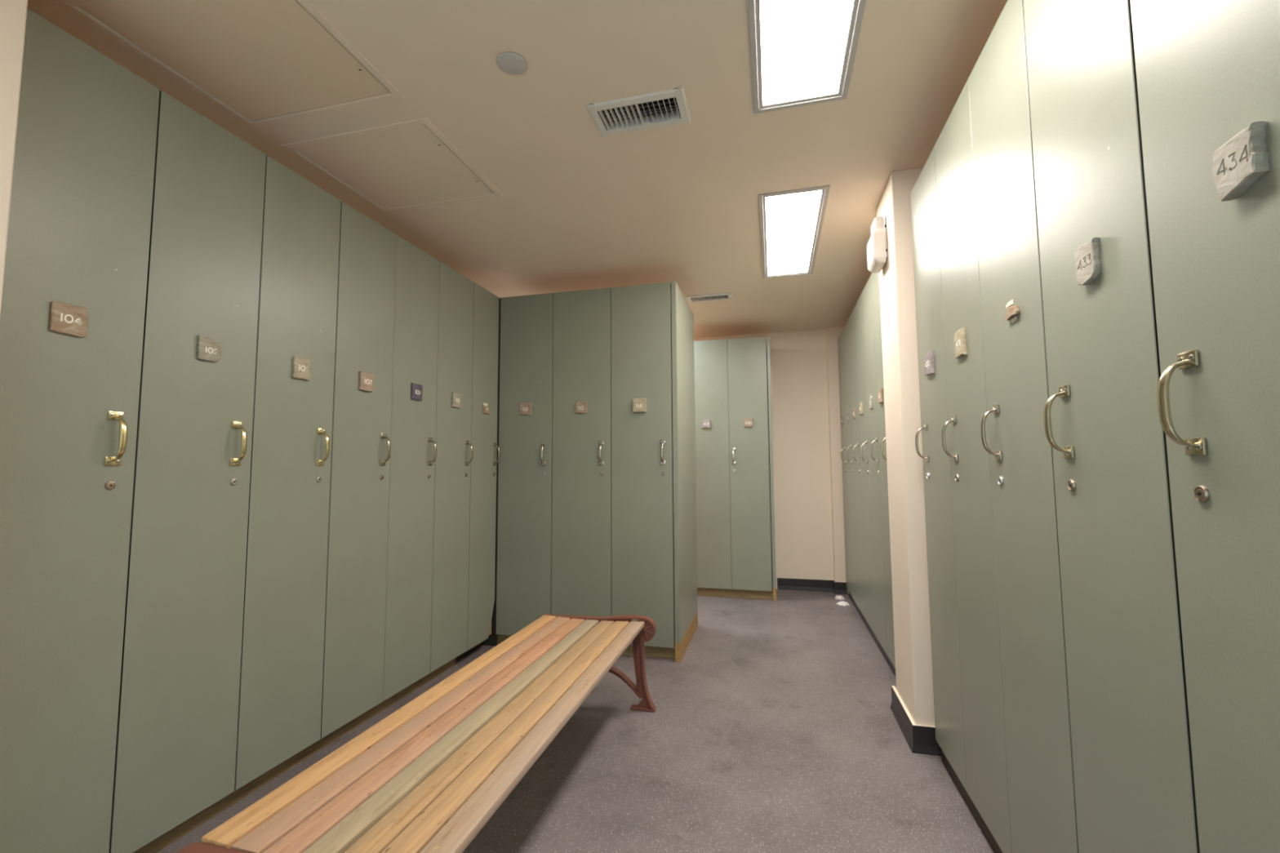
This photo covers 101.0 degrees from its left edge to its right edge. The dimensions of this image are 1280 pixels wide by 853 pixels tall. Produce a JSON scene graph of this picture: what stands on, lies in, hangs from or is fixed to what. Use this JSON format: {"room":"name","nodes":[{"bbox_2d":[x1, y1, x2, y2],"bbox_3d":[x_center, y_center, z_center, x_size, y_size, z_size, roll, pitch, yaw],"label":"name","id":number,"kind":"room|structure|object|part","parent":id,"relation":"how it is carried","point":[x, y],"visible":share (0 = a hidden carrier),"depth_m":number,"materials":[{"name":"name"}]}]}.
{"room":"locker room","nodes":[
{"label":"locker room","id":0,"kind":"room"},
{"bbox_2d":[0,0,27,314],"bbox_3d":[-1.467,0.151,2.815,0.778,2.542,6.450,-1,-4,14],"label":"wall","id":1,"kind":"structure","parent":0,"point":[13,13],"depth_m":1.24,"materials":[{"name":"beige paint"}]},
{"bbox_2d":[482,297,501,646],"bbox_3d":[-1.225,0.292,3.709,0.516,2.396,0.016,-1,-4,14],"label":"trim","id":2,"kind":"structure","parent":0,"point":[491,641],"depth_m":3.61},
{"bbox_2d":[27,0,1007,337],"bbox_3d":[-0.010,-1.212,2.549,3.800,0.120,6.450,-1,-4,14],"label":"ceiling","id":3,"kind":"structure","parent":0,"point":[580,208],"depth_m":2.12,"materials":[{"name":"paint"}]},
{"bbox_2d":[53,0,404,128],"bbox_3d":[-1.266,-1.236,1.710,0.697,0.064,0.599,-1,-4,14],"label":"access panel","id":4,"kind":"object","parent":3,"relation":"attached to","point":[259,59],"visible":0.99,"depth_m":1.70,"materials":[{"name":"paint"}]},
{"bbox_2d":[280,117,503,213],"bbox_3d":[-1.087,-1.185,2.403,0.698,0.064,0.604,-1,-4,14],"label":"access panel","id":5,"kind":"object","parent":3,"relation":"attached to","point":[407,162],"visible":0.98,"depth_m":2.35,"materials":[{"name":"paint"}]},
{"bbox_2d":[497,52,526,74],"bbox_3d":[-0.425,-1.206,1.752,0.093,0.008,0.093,-1,-4,14],"label":"smoke detector","id":6,"kind":"object","parent":3,"relation":"attached to","point":[511,63],"visible":1,"depth_m":1.75,"materials":[{"name":"white plastic"}]},
{"bbox_2d":[586,87,691,137],"bbox_3d":[-0.002,-1.229,2.009,0.365,0.089,0.188,-1,-4,14],"label":"ceiling vent","id":7,"kind":"object","parent":3,"relation":"in","point":[600,112],"visible":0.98,"depth_m":2.02,"materials":[{"name":"white metal"}]},
{"bbox_2d":[685,292,733,302],"bbox_3d":[0.555,-1.065,4.205,0.358,0.089,0.160,-1,-4,14],"label":"ceiling vent","id":8,"kind":"object","parent":3,"relation":"in","point":[727,295],"visible":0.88,"depth_m":4.22,"materials":[{"name":"white metal"}]},
{"bbox_2d":[758,185,830,278],"bbox_3d":[0.895,-1.153,3.152,0.336,0.097,1.192,-1,-4,14],"label":"ceiling light","id":9,"kind":"object","parent":3,"relation":"attached to","point":[791,221],"visible":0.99,"depth_m":2.99,"materials":[{"name":"white plastic"}]},
{"bbox_2d":[747,0,866,113],"bbox_3d":[0.449,-1.284,1.395,0.331,0.097,1.192,-1,-4,14],"label":"ceiling light","id":10,"kind":"object","parent":3,"relation":"attached to","point":[803,51],"visible":1,"depth_m":1.70,"materials":[{"name":"white plastic"}]},
{"bbox_2d":[157,588,994,852],"bbox_3d":[0.006,1.432,2.348,3.800,0.100,6.450,-1,-4,14],"label":"floor","id":11,"kind":"structure","parent":0,"point":[775,729],"depth_m":2.16,"materials":[{"name":"carpet"}]},
{"bbox_2d":[0,7,159,852],"bbox_3d":[-1.756,0.083,1.455,0.513,2.314,0.357,-1,-4,14],"label":"locker","id":12,"kind":"object","parent":11,"relation":"on","point":[73,307],"visible":1,"depth_m":1.42,"materials":[{"name":"green metal"}]},
{"bbox_3d":[-1.499,0.034,1.517,0.043,0.156,0.037,-1,-4,14],"label":"pull handle","id":13,"kind":"part","parent":12,"relation":"part of","materials":[{"name":"gold metal"}]},
{"bbox_2d":[109,90,266,852],"bbox_3d":[-1.668,0.108,1.802,0.513,2.314,0.359,-1,-4,14],"label":"locker","id":14,"kind":"object","parent":11,"relation":"on","point":[178,718],"visible":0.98,"depth_m":1.72,"materials":[{"name":"green metal"}]},
{"bbox_3d":[-1.411,0.060,1.863,0.043,0.156,0.037,-1,-4,14],"label":"pull handle","id":15,"kind":"part","parent":14,"relation":"part of","materials":[{"name":"gold metal"}]},
{"bbox_2d":[234,155,341,790],"bbox_3d":[-1.580,0.135,2.151,0.513,2.314,0.359,-1,-4,14],"label":"locker","id":16,"kind":"object","parent":11,"relation":"on","point":[282,672],"visible":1,"depth_m":2.07,"materials":[{"name":"green laminate"}]},
{"bbox_3d":[-1.323,0.086,2.211,0.043,0.156,0.037,-1,-4,14],"label":"pull handle","id":17,"kind":"part","parent":16,"relation":"part of","materials":[{"name":"gold metal"}]},
{"bbox_2d":[133,657,455,852],"bbox_3d":[-1.392,1.337,2.186,0.018,0.081,2.130,-1,-4,14],"label":"toe kick","id":18,"kind":"object","parent":11,"relation":"on","point":[182,829],"visible":0.48,"depth_m":2.04,"materials":[{"name":"wood"}]},
{"bbox_2d":[320,200,396,738],"bbox_3d":[-1.492,0.161,2.500,0.513,2.314,0.359,-1,-4,14],"label":"locker","id":19,"kind":"object","parent":11,"relation":"on","point":[354,635],"visible":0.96,"depth_m":2.42,"materials":[{"name":"green metal"}]},
{"bbox_3d":[-1.234,0.112,2.565,0.043,0.156,0.037,-1,-4,14],"label":"pull handle","id":20,"kind":"part","parent":19,"relation":"part of","materials":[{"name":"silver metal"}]},
{"bbox_2d":[382,235,439,701],"bbox_3d":[-1.404,0.187,2.848,0.513,2.314,0.359,-1,-4,14],"label":"locker","id":21,"kind":"object","parent":11,"relation":"on","point":[413,455],"visible":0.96,"depth_m":2.78,"materials":[{"name":"green metal"}]},
{"bbox_3d":[-1.145,0.138,2.917,0.043,0.156,0.037,-1,-4,14],"label":"pull handle","id":22,"kind":"part","parent":21,"relation":"part of","materials":[{"name":"silver metal"}]},
{"bbox_2d":[174,613,656,852],"bbox_3d":[-0.450,1.123,1.848,0.648,0.447,1.795,-1,-4,14],"label":"bench","id":23,"kind":"object","parent":11,"relation":"on","point":[429,775],"visible":1,"depth_m":1.42,"materials":[{"name":"orange wood"}]},
{"bbox_3d":[-0.659,1.061,1.022,0.648,0.447,0.085,-1,-4,14],"label":"frame","id":24,"kind":"part","parent":23,"relation":"part of","materials":[{"name":"red metal"}]},
{"bbox_3d":[-0.241,1.184,2.675,0.648,0.447,0.085,-1,-4,14],"label":"frame","id":25,"kind":"part","parent":23,"relation":"part of","materials":[{"name":"red metal"}]},
{"bbox_2d":[430,261,474,672],"bbox_3d":[-1.315,0.213,3.197,0.513,2.314,0.359,-1,-4,14],"label":"locker","id":26,"kind":"object","parent":11,"relation":"on","point":[455,451],"visible":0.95,"depth_m":3.13,"materials":[{"name":"green laminate"}]},
{"bbox_3d":[-1.056,0.165,3.269,0.043,0.156,0.037,-1,-4,14],"label":"pull handle","id":27,"kind":"part","parent":26,"relation":"part of","materials":[{"name":"silver metal"}]},
{"bbox_2d":[455,641,482,662],"bbox_3d":[-1.118,1.428,3.400,0.018,0.081,0.362,-1,-4,14],"label":"toe kick","id":28,"kind":"object","parent":11,"relation":"on","point":[479,645],"visible":0.24,"depth_m":3.41,"materials":[{"name":"black"}]},
{"bbox_2d":[466,282,500,650],"bbox_3d":[-1.232,0.237,3.527,0.513,2.314,0.321,-1,-4,14],"label":"locker","id":29,"kind":"object","parent":11,"relation":"on","point":[482,513],"visible":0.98,"depth_m":3.46,"materials":[{"name":"green metal"}]},
{"bbox_3d":[-0.974,0.189,3.592,0.043,0.156,0.037,-1,-4,14],"label":"pull handle","id":30,"kind":"part","parent":29,"relation":"part of","materials":[{"name":"silver metal"}]},
{"bbox_2d":[496,293,553,635],"bbox_3d":[-0.696,0.265,3.936,0.398,2.314,0.808,-1,-4,14],"label":"locker","id":31,"kind":"object","parent":11,"relation":"on","point":[525,472],"visible":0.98,"depth_m":3.58,"materials":[{"name":"green laminate"}]},
{"bbox_3d":[-0.653,0.182,3.535,0.037,0.156,0.043,-1,-4,14],"label":"pull handle","id":32,"kind":"part","parent":31,"relation":"part of","materials":[{"name":"silver metal"}]},
{"bbox_2d":[551,287,611,616],"bbox_3d":[-0.301,0.255,3.837,0.413,2.314,0.808,-1,-4,14],"label":"locker","id":33,"kind":"object","parent":11,"relation":"on","point":[581,477],"visible":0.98,"depth_m":3.49,"materials":[{"name":"green metal"}]},
{"bbox_3d":[-0.257,0.172,3.436,0.037,0.156,0.043,-1,-4,14],"label":"pull handle","id":34,"kind":"part","parent":33,"relation":"part of","materials":[{"name":"silver metal"}]},
{"bbox_2d":[497,634,675,658],"bbox_3d":[-0.410,1.429,3.464,1.314,0.081,0.018,-1,-4,14],"label":"toe kick","id":35,"kind":"object","parent":11,"relation":"on","point":[650,651],"visible":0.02,"depth_m":3.33,"materials":[{"name":"brown wood"}]},
{"bbox_2d":[611,282,675,648],"bbox_3d":[0.097,0.245,3.737,0.404,2.314,0.808,-1,-4,14],"label":"locker","id":36,"kind":"object","parent":11,"relation":"on","point":[642,545],"visible":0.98,"depth_m":3.39,"materials":[{"name":"green laminate"}]},
{"bbox_3d":[0.141,0.163,3.336,0.037,0.156,0.043,-1,-4,14],"label":"pull handle","id":37,"kind":"part","parent":36,"relation":"part of","materials":[{"name":"silver metal"}]},
{"bbox_2d":[671,281,697,662],"bbox_3d":[0.320,0.282,3.708,0.032,2.397,0.783,-1,-4,14],"label":"end panel","id":38,"kind":"object","parent":11,"relation":"on","point":[686,603],"visible":1,"depth_m":3.54,"materials":[{"name":"green laminate"}]},
{"bbox_2d":[693,338,732,589],"bbox_3d":[0.695,0.348,5.134,0.381,2.314,0.505,-1,-4,14],"label":"locker","id":39,"kind":"object","parent":11,"relation":"on","point":[713,537],"visible":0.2,"depth_m":4.92,"materials":[{"name":"green laminate"}]},
{"bbox_2d":[697,587,773,599],"bbox_3d":[0.838,1.527,4.849,0.743,0.081,0.018,-1,-4,14],"label":"toe kick","id":40,"kind":"object","parent":11,"relation":"on","point":[700,591],"visible":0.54,"depth_m":4.83,"materials":[{"name":"wood"}]},
{"bbox_2d":[727,336,772,591],"bbox_3d":[1.053,0.339,5.044,0.354,2.314,0.505,-1,-4,14],"label":"locker","id":41,"kind":"object","parent":11,"relation":"on","point":[748,398],"visible":1,"depth_m":4.84,"materials":[{"name":"green laminate"}]},
{"bbox_3d":[0.861,0.274,4.859,0.037,0.156,0.043,-1,-4,14],"label":"pull handle","id":42,"kind":"part","parent":41,"relation":"part of","materials":[{"name":"metal"}]},
{"bbox_2d":[766,336,776,600],"bbox_3d":[1.251,0.377,5.014,0.028,2.394,0.466,-1,-4,14],"label":"end panel","id":43,"kind":"object","parent":11,"relation":"on","point":[767,337],"visible":1,"depth_m":4.79,"materials":[{"name":"green laminate"}]},
{"bbox_2d":[834,595,844,599],"bbox_3d":[1.804,1.543,4.770,0.086,0.024,0.117,-1,-4,14],"label":"paper scrap","id":44,"kind":"object","parent":11,"relation":"on","point":[841,597],"visible":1,"depth_m":4.75,"materials":[{"name":"white paper"}]},
{"bbox_2d":[836,600,849,606],"bbox_3d":[1.757,1.527,4.562,0.101,0.026,0.107,1,-4,-12],"label":"paper scrap","id":45,"kind":"object","parent":11,"relation":"on","point":[840,603],"visible":1,"depth_m":4.54,"materials":[{"name":"white paper"}]},
{"bbox_2d":[837,331,852,596],"bbox_3d":[2.055,0.308,4.717,0.513,2.314,0.357,-1,-4,14],"label":"locker","id":46,"kind":"object","parent":11,"relation":"on","point":[840,344],"visible":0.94,"depth_m":4.75,"materials":[{"name":"green laminate"}]},
{"bbox_3d":[1.797,0.253,4.660,0.043,0.156,0.037,-1,-4,14],"label":"pull handle","id":47,"kind":"part","parent":46,"relation":"part of","materials":[{"name":"silver metal"}]},
{"bbox_2d":[842,320,858,607],"bbox_3d":[1.967,0.282,4.370,0.513,2.314,0.357,-1,-4,14],"label":"locker","id":48,"kind":"object","parent":11,"relation":"on","point":[849,453],"visible":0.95,"depth_m":4.41,"materials":[{"name":"green laminate"}]},
{"bbox_3d":[1.711,0.228,4.320,0.043,0.156,0.037,-1,-4,14],"label":"pull handle","id":49,"kind":"part","parent":48,"relation":"part of","materials":[{"name":"silver metal"}]},
{"bbox_2d":[848,306,866,619],"bbox_3d":[1.880,0.256,4.024,0.513,2.314,0.357,-1,-4,14],"label":"locker","id":50,"kind":"object","parent":11,"relation":"on","point":[851,326],"visible":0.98,"depth_m":4.06,"materials":[{"name":"green laminate"}]},
{"bbox_3d":[1.619,0.201,3.955,0.043,0.156,0.037,-1,-4,14],"label":"pull handle","id":51,"kind":"part","parent":50,"relation":"part of","materials":[{"name":"silver metal"}]},
{"bbox_2d":[854,293,875,634],"bbox_3d":[1.792,0.231,3.677,0.513,2.314,0.357,-1,-4,14],"label":"locker","id":52,"kind":"object","parent":11,"relation":"on","point":[859,322],"visible":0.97,"depth_m":3.71,"materials":[{"name":"green laminate"}]},
{"bbox_3d":[1.529,0.174,3.601,0.043,0.156,0.037,-1,-4,14],"label":"pull handle","id":53,"kind":"part","parent":52,"relation":"part of","materials":[{"name":"silver metal"}]},
{"bbox_2d":[848,592,895,675],"bbox_3d":[1.663,1.442,3.805,0.015,0.081,2.151,-1,-4,14],"label":"toe kick","id":54,"kind":"object","parent":11,"relation":"on","point":[889,662],"visible":0.28,"depth_m":3.60,"materials":[{"name":"black plastic"}]},
{"bbox_2d":[871,272,895,668],"bbox_3d":[1.617,0.179,2.984,0.513,2.314,0.357,-1,-4,14],"label":"locker","id":55,"kind":"object","parent":54,"relation":"on","point":[875,277],"visible":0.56,"depth_m":3.09,"materials":[{"name":"green laminate"}]},
{"bbox_3d":[1.356,0.123,2.916,0.043,0.156,0.037,-1,-4,14],"label":"pull handle","id":56,"kind":"part","parent":55,"relation":"part of","materials":[{"name":"silver metal"}]},
{"bbox_2d":[862,273,886,653],"bbox_3d":[1.705,0.205,3.330,0.513,2.314,0.357,-1,-4,14],"label":"locker","id":57,"kind":"object","parent":11,"relation":"on","point":[867,293],"visible":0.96,"depth_m":3.36,"materials":[{"name":"green laminate"}]},
{"bbox_3d":[1.439,0.148,3.245,0.043,0.156,0.037,-1,-4,14],"label":"pull handle","id":58,"kind":"part","parent":57,"relation":"part of","materials":[{"name":"silver metal"}]},
{"bbox_2d":[910,146,966,791],"bbox_3d":[1.363,0.107,2.016,0.513,2.314,0.357,-1,-4,14],"label":"locker","id":59,"kind":"object","parent":11,"relation":"on","point":[943,602],"visible":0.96,"depth_m":2.04,"materials":[{"name":"green metal"}]},
{"bbox_3d":[1.160,0.068,2.176,0.043,0.156,0.037,-1,-4,14],"label":"pull handle","id":60,"kind":"part","parent":59,"relation":"part of","materials":[{"name":"silver metal"}]},
{"bbox_2d":[941,749,1002,852],"bbox_3d":[1.015,1.254,1.276,0.018,0.081,1.791,-1,-4,14],"label":"toe kick","id":61,"kind":"object","parent":11,"relation":"on","point":[989,837],"visible":0.48,"depth_m":1.81,"materials":[{"name":"black"}]},
{"bbox_2d":[933,79,1012,852],"bbox_3d":[1.276,0.081,1.669,0.513,2.314,0.357,-1,-4,14],"label":"locker","id":62,"kind":"object","parent":11,"relation":"on","point":[981,677],"visible":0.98,"depth_m":1.69,"materials":[{"name":"green metal"}]},
{"bbox_3d":[1.074,0.043,1.834,0.043,0.156,0.037,-1,-4,14],"label":"pull handle","id":63,"kind":"part","parent":62,"relation":"part of","materials":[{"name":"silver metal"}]},
{"bbox_2d":[968,0,1078,852],"bbox_3d":[1.188,0.055,1.323,0.513,2.314,0.357,-1,-4,14],"label":"locker","id":64,"kind":"object","parent":11,"relation":"on","point":[1042,806],"visible":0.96,"depth_m":1.35,"materials":[{"name":"green laminate"}]},
{"bbox_3d":[0.986,0.017,1.487,0.043,0.156,0.037,-1,-4,14],"label":"pull handle","id":65,"kind":"part","parent":64,"relation":"part of","materials":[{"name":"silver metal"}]},
{"bbox_2d":[1022,0,1199,852],"bbox_3d":[1.100,0.029,0.976,0.513,2.314,0.357,-1,-4,14],"label":"locker","id":66,"kind":"object","parent":11,"relation":"on","point":[1135,791],"visible":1,"depth_m":1.00,"materials":[{"name":"green laminate"}]},
{"bbox_3d":[0.897,-0.009,1.137,0.043,0.156,0.037,-1,-4,14],"label":"pull handle","id":67,"kind":"part","parent":66,"relation":"part of","materials":[{"name":"gold metal"}]},
{"bbox_2d":[1130,0,1279,852],"bbox_3d":[1.013,0.003,0.629,0.513,2.314,0.357,-1,-4,14],"label":"locker","id":68,"kind":"object","parent":11,"relation":"on","point":[1208,71],"visible":1,"depth_m":0.74,"materials":[{"name":"green laminate"}]},
{"bbox_3d":[0.812,-0.035,0.797,0.043,0.156,0.037,-1,-4,14],"label":"pull handle","id":69,"kind":"part","parent":68,"relation":"part of","materials":[{"name":"gold metal"}]},
{"bbox_2d":[693,328,834,589],"bbox_3d":[0.832,0.339,5.463,3.660,2.542,0.180,-1,-4,14],"label":"wall","id":70,"kind":"structure","parent":0,"point":[803,522],"depth_m":5.18,"materials":[{"name":"beige paint"}]},
{"bbox_2d":[777,577,847,594],"bbox_3d":[1.636,1.523,5.036,0.630,0.107,0.080,-1,-4,14],"label":"baseboard","id":71,"kind":"structure","parent":70,"relation":"attached to","point":[820,585],"depth_m":5.06,"materials":[{"name":"black plastic"}]},
{"bbox_2d":[826,326,848,594],"bbox_3d":[2.119,0.297,5.012,0.584,2.542,0.067,-1,-4,14],"label":"wall","id":72,"kind":"structure","parent":0,"point":[833,334],"depth_m":5.04,"materials":[{"name":"beige paint"}]},
{"bbox_2d":[876,167,934,725],"bbox_3d":[1.479,0.104,2.424,0.572,2.542,0.364,-1,-4,14],"label":"wall pillar","id":73,"kind":"structure","parent":0,"point":[906,500],"depth_m":2.36,"materials":[{"name":"beige paint"}]},
{"bbox_2d":[866,216,888,273],"bbox_3d":[1.171,-0.901,2.610,0.065,0.240,0.170,-1,-4,14],"label":"wall sensor","id":74,"kind":"object","parent":73,"relation":"attached to","point":[877,246],"visible":1,"depth_m":2.54,"materials":[{"name":"white plastic"}]},
{"bbox_3d":[1.199,-0.906,2.603,0.009,0.203,0.150,-1,-4,14],"label":"mounting plate","id":75,"kind":"part","parent":74,"relation":"part of","materials":[{"name":"white plastic"}]},
{"bbox_2d":[890,685,941,756],"bbox_3d":[1.269,1.324,2.392,0.167,0.108,0.422,-1,-4,14],"label":"baseboard","id":76,"kind":"structure","parent":73,"relation":"attached to","point":[920,739],"depth_m":2.21,"materials":[{"name":"black plastic"}]}
]}

